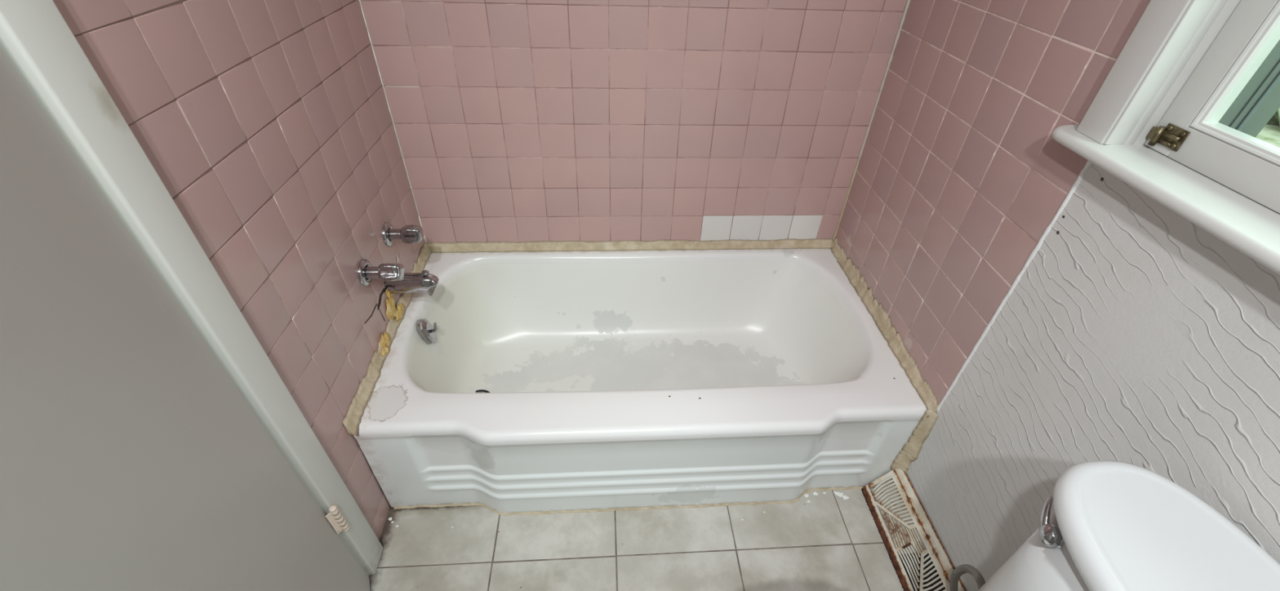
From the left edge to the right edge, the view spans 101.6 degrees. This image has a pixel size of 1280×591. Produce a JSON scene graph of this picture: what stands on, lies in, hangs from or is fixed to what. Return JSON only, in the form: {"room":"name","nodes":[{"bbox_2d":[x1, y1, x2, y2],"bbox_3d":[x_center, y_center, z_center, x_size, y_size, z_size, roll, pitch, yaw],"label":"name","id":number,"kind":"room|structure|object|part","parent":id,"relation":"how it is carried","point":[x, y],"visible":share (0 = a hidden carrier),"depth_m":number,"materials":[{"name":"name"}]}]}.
{"room":"bathroom","nodes":[
{"label":"bathroom","id":0,"kind":"room"},
{"bbox_2d":[53,0,426,541],"bbox_3d":[-0.703,0.052,0.311,0.101,2.400,2.700,-1,39,-4],"label":"wall","id":1,"kind":"structure","parent":0,"point":[268,125],"depth_m":1.04,"materials":[{"name":"pink tile"}]},
{"bbox_2d":[0,46,370,590],"bbox_3d":[-0.513,0.158,0.484,0.102,2.012,0.726,-15,42,-20],"label":"door","id":2,"kind":"structure","parent":1,"relation":"in","point":[131,459],"depth_m":0.57,"materials":[{"name":"grey paint"}]},
{"bbox_2d":[0,0,382,577],"bbox_3d":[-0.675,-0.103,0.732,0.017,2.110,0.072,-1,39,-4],"label":"trim","id":3,"kind":"structure","parent":1,"relation":"attached to","point":[35,33],"depth_m":0.72,"materials":[{"name":"paint"}]},
{"bbox_2d":[357,258,404,286],"bbox_3d":[-0.677,-0.061,1.379,0.100,0.072,0.072,-1,39,-4],"label":"handle","id":4,"kind":"object","parent":1,"relation":"attached to","point":[384,272],"visible":1,"depth_m":1.36,"materials":[{"name":"silver metal"}]},
{"bbox_3d":[-0.701,-0.061,1.378,0.052,0.033,0.033,-1,39,-4],"label":"stem","id":5,"kind":"part","parent":4,"relation":"part of","materials":[{"name":"silver metal"}]},
{"bbox_3d":[-0.656,-0.061,1.381,0.056,0.060,0.060,-1,39,-4],"label":"knob","id":6,"kind":"part","parent":4,"relation":"part of","materials":[{"name":"silver metal"}]},
{"bbox_2d":[342,242,431,436],"bbox_3d":[-0.727,0.074,1.565,0.019,0.068,0.782,-1,39,-4],"label":"trim","id":7,"kind":"structure","parent":1,"relation":"attached to","point":[352,420],"depth_m":1.41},
{"bbox_2d":[380,331,390,356],"bbox_3d":[-0.721,0.134,1.477,0.021,0.050,0.075,-1,39,-4],"label":"foam sealant","id":8,"kind":"object","parent":7,"relation":"on","point":[385,342],"visible":1,"depth_m":1.47,"materials":[{"name":"yellow plastic"}]},
{"bbox_2d":[385,288,404,321],"bbox_3d":[-0.729,0.027,1.547,0.026,0.132,0.095,5,39,4],"label":"foam sealant","id":9,"kind":"object","parent":7,"relation":"on","point":[393,311],"visible":0.97,"depth_m":1.54,"materials":[{"name":"yellow plastic"}]},
{"bbox_2d":[382,222,423,246],"bbox_3d":[-0.690,-0.180,1.532,0.100,0.072,0.072,-1,39,-4],"label":"handle","id":10,"kind":"object","parent":1,"relation":"attached to","point":[410,233],"visible":1,"depth_m":1.52,"materials":[{"name":"silver metal"}]},
{"bbox_3d":[-0.714,-0.180,1.530,0.052,0.033,0.033,-1,39,-4],"label":"stem","id":11,"kind":"part","parent":10,"relation":"part of","materials":[{"name":"silver metal"}]},
{"bbox_3d":[-0.668,-0.180,1.534,0.056,0.055,0.055,-1,39,-4],"label":"knob","id":12,"kind":"part","parent":10,"relation":"part of","materials":[{"name":"silver metal"}]},
{"bbox_2d":[384,270,439,296],"bbox_3d":[-0.665,-0.037,1.535,0.143,0.082,0.056,-1,39,-4],"label":"tub spout","id":13,"kind":"object","parent":1,"relation":"attached to","point":[425,282],"visible":0.97,"depth_m":1.51,"materials":[{"name":"silver metal"}]},
{"bbox_3d":[-0.622,-0.062,1.518,0.021,0.020,0.021,-1,39,-4],"label":"diverter knob","id":14,"kind":"part","parent":13,"relation":"part of","materials":[{"name":"silver metal"}]},
{"bbox_2d":[360,0,906,242],"bbox_3d":[0.004,-0.848,1.444,1.494,2.400,0.101,-1,39,-4],"label":"wall","id":15,"kind":"structure","parent":0,"point":[516,121],"depth_m":1.61,"materials":[{"name":"pink tile"}]},
{"bbox_2d":[359,0,426,242],"bbox_3d":[-0.736,-0.820,1.341,0.003,1.647,0.003,-1,39,-4],"label":"trim","id":16,"kind":"structure","parent":15,"relation":"attached to","point":[359,0],"depth_m":1.57,"materials":[{"name":"beige tile"}]},
{"bbox_2d":[426,238,833,253],"bbox_3d":[-0.016,-0.183,1.913,1.491,0.040,0.014,-1,39,-4],"label":"trim","id":17,"kind":"structure","parent":15,"relation":"attached to","point":[788,243],"depth_m":1.91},
{"bbox_2d":[832,0,910,239],"bbox_3d":[0.749,-0.843,1.438,0.008,1.647,0.008,-1,39,-4],"label":"trim","id":18,"kind":"structure","parent":15,"relation":"attached to","point":[907,4],"depth_m":1.64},
{"bbox_2d":[368,417,903,590],"bbox_3d":[-0.469,1.014,1.121,2.544,0.100,2.700,-1,39,-4],"label":"floor","id":19,"kind":"structure","parent":0,"point":[829,542],"depth_m":1.44,"materials":[{"name":"tile"}]},
{"bbox_2d":[353,248,926,513],"bbox_3d":[0.003,0.228,1.733,1.488,0.369,0.811,-1,39,-4],"label":"bathtub","id":20,"kind":"object","parent":19,"relation":"on","point":[537,381],"visible":1,"depth_m":1.54,"materials":[{"name":"white ceramic"}]},
{"bbox_3d":[-0.673,0.114,1.646,0.047,0.090,0.062,-1,39,-4],"label":"overflow plate","id":21,"kind":"part","parent":20,"relation":"part of","materials":[{"name":"silver metal"}]},
{"bbox_3d":[-0.647,0.101,1.635,0.028,0.041,0.012,2,39,0],"label":"trip lever","id":22,"kind":"part","parent":20,"relation":"part of","materials":[{"name":"silver metal"}]},
{"bbox_2d":[394,486,863,515],"bbox_3d":[-0.011,0.615,1.546,1.404,0.007,0.044,-1,39,-4],"label":"trim","id":23,"kind":"structure","parent":20,"relation":"attached to","point":[851,487],"depth_m":1.53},
{"bbox_2d":[861,468,965,590],"bbox_3d":[0.735,0.672,1.414,0.088,0.129,0.397,-1,39,-4],"label":"floor vent","id":24,"kind":"object","parent":19,"relation":"in","point":[920,561],"visible":1,"depth_m":1.43,"materials":[{"name":"white metal"}]},
{"bbox_3d":[0.729,0.628,1.481,0.054,0.076,0.228,-1,39,-4],"label":"damper blade","id":25,"kind":"part","parent":24,"relation":"part of","materials":[{"name":"white metal"}]},
{"bbox_3d":[0.725,0.680,1.418,0.019,0.025,0.005,-3,40,-7],"label":"damper lever","id":26,"kind":"part","parent":24,"relation":"part of","materials":[{"name":"metal"}]},
{"bbox_2d":[870,476,946,590],"bbox_3d":[0.729,0.677,1.417,0.052,0.072,0.370,-1,39,-4],"label":"grille","id":27,"kind":"object","parent":24,"relation":"attached to","point":[918,566],"depth_m":1.43,"materials":[{"name":"white metal"}]},
{"bbox_2d":[977,460,1279,590],"bbox_3d":[0.460,0.700,0.834,0.710,0.803,0.468,-1,39,-4],"label":"toilet","id":28,"kind":"object","parent":19,"relation":"on","point":[1113,526],"visible":1,"depth_m":0.69,"materials":[{"name":"white ceramic"}]},
{"bbox_2d":[949,564,985,590],"bbox_3d":[0.741,0.680,1.122,0.089,0.322,0.199,9,40,8],"label":"supply hose","id":29,"kind":"object","parent":28,"relation":"attached to","point":[961,570],"visible":0.91,"depth_m":1.16,"materials":[{"name":"silver metal"}]},
{"bbox_3d":[0.690,0.555,0.733,0.226,0.360,0.416,-1,39,-4],"label":"tank","id":30,"kind":"part","parent":28,"relation":"part of","materials":[{"name":"white ceramic"}]},
{"bbox_3d":[0.599,0.334,0.760,0.033,0.042,0.074,19,42,19],"label":"flush lever","id":31,"kind":"part","parent":28,"relation":"part of","materials":[{"name":"silver metal"}]},
{"bbox_2d":[835,0,1279,590],"bbox_3d":[0.944,0.025,0.421,0.217,2.400,2.700,-1,39,-4],"label":"wall","id":32,"kind":"structure","parent":0,"point":[1135,334],"depth_m":1.04,"materials":[{"name":"white paint"}]},
{"bbox_2d":[830,237,938,417],"bbox_3d":[0.745,0.047,1.662,0.015,0.080,0.782,-1,39,-4],"label":"trim","id":33,"kind":"structure","parent":32,"relation":"attached to","point":[879,315],"depth_m":1.60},
{"bbox_2d":[890,409,937,474],"bbox_3d":[0.758,0.420,1.450,0.031,0.275,0.038,-1,39,-4],"label":"trim","id":34,"kind":"structure","parent":32,"relation":"attached to","point":[910,451],"depth_m":1.45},
{"bbox_2d":[936,160,1092,411],"bbox_3d":[0.800,-0.342,0.839,0.004,1.660,0.012,-1,39,-4],"label":"trim","id":35,"kind":"structure","parent":32,"relation":"attached to","point":[1088,163],"depth_m":1.08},
{"bbox_2d":[1051,0,1279,275],"bbox_3d":[0.922,-0.382,0.307,0.270,0.977,0.920,-1,39,-4],"label":"window","id":36,"kind":"structure","parent":32,"relation":"in","point":[1195,150],"depth_m":0.79,"materials":[{"name":"paint"}]},
{"bbox_3d":[0.802,-0.645,0.606,0.020,0.956,0.062,-1,39,-4],"label":"casing","id":37,"kind":"part","parent":36,"relation":"part of","materials":[{"name":"paint"}]},
{"bbox_3d":[0.843,-0.012,0.605,0.140,0.023,0.920,-1,39,-4],"label":"sill","id":38,"kind":"part","parent":36,"relation":"part of","materials":[{"name":"paint"}]},
{"bbox_3d":[0.905,-0.363,0.318,0.034,0.887,0.742,-1,39,-4],"label":"sash","id":39,"kind":"part","parent":36,"relation":"part of","materials":[{"name":"paint"}]},
{"bbox_3d":[0.992,-0.367,0.322,0.130,0.894,0.744,-1,39,-4],"label":"storm frame","id":40,"kind":"part","parent":36,"relation":"part of","materials":[{"name":"paint"}]},
{"label":"outside","id":41,"kind":"structure","parent":0,"visible":0},
{"bbox_2d":[1255,124,1279,147],"bbox_3d":[8.194,1.676,1.520,14.240,0.120,24.000,-1,39,-4],"label":"ground","id":42,"kind":"structure","parent":41,"point":[1270,134],"depth_m":5.44,"materials":[{"name":"green plant"}]},
{"bbox_2d":[1266,107,1279,127],"bbox_3d":[7.189,-0.271,1.784,1.745,2.499,15.000,-1,39,-4],"label":"hedge","id":43,"kind":"object","parent":42,"relation":"on","point":[1275,119],"visible":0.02,"depth_m":5.64,"materials":[{"name":"green plant"}]}
]}

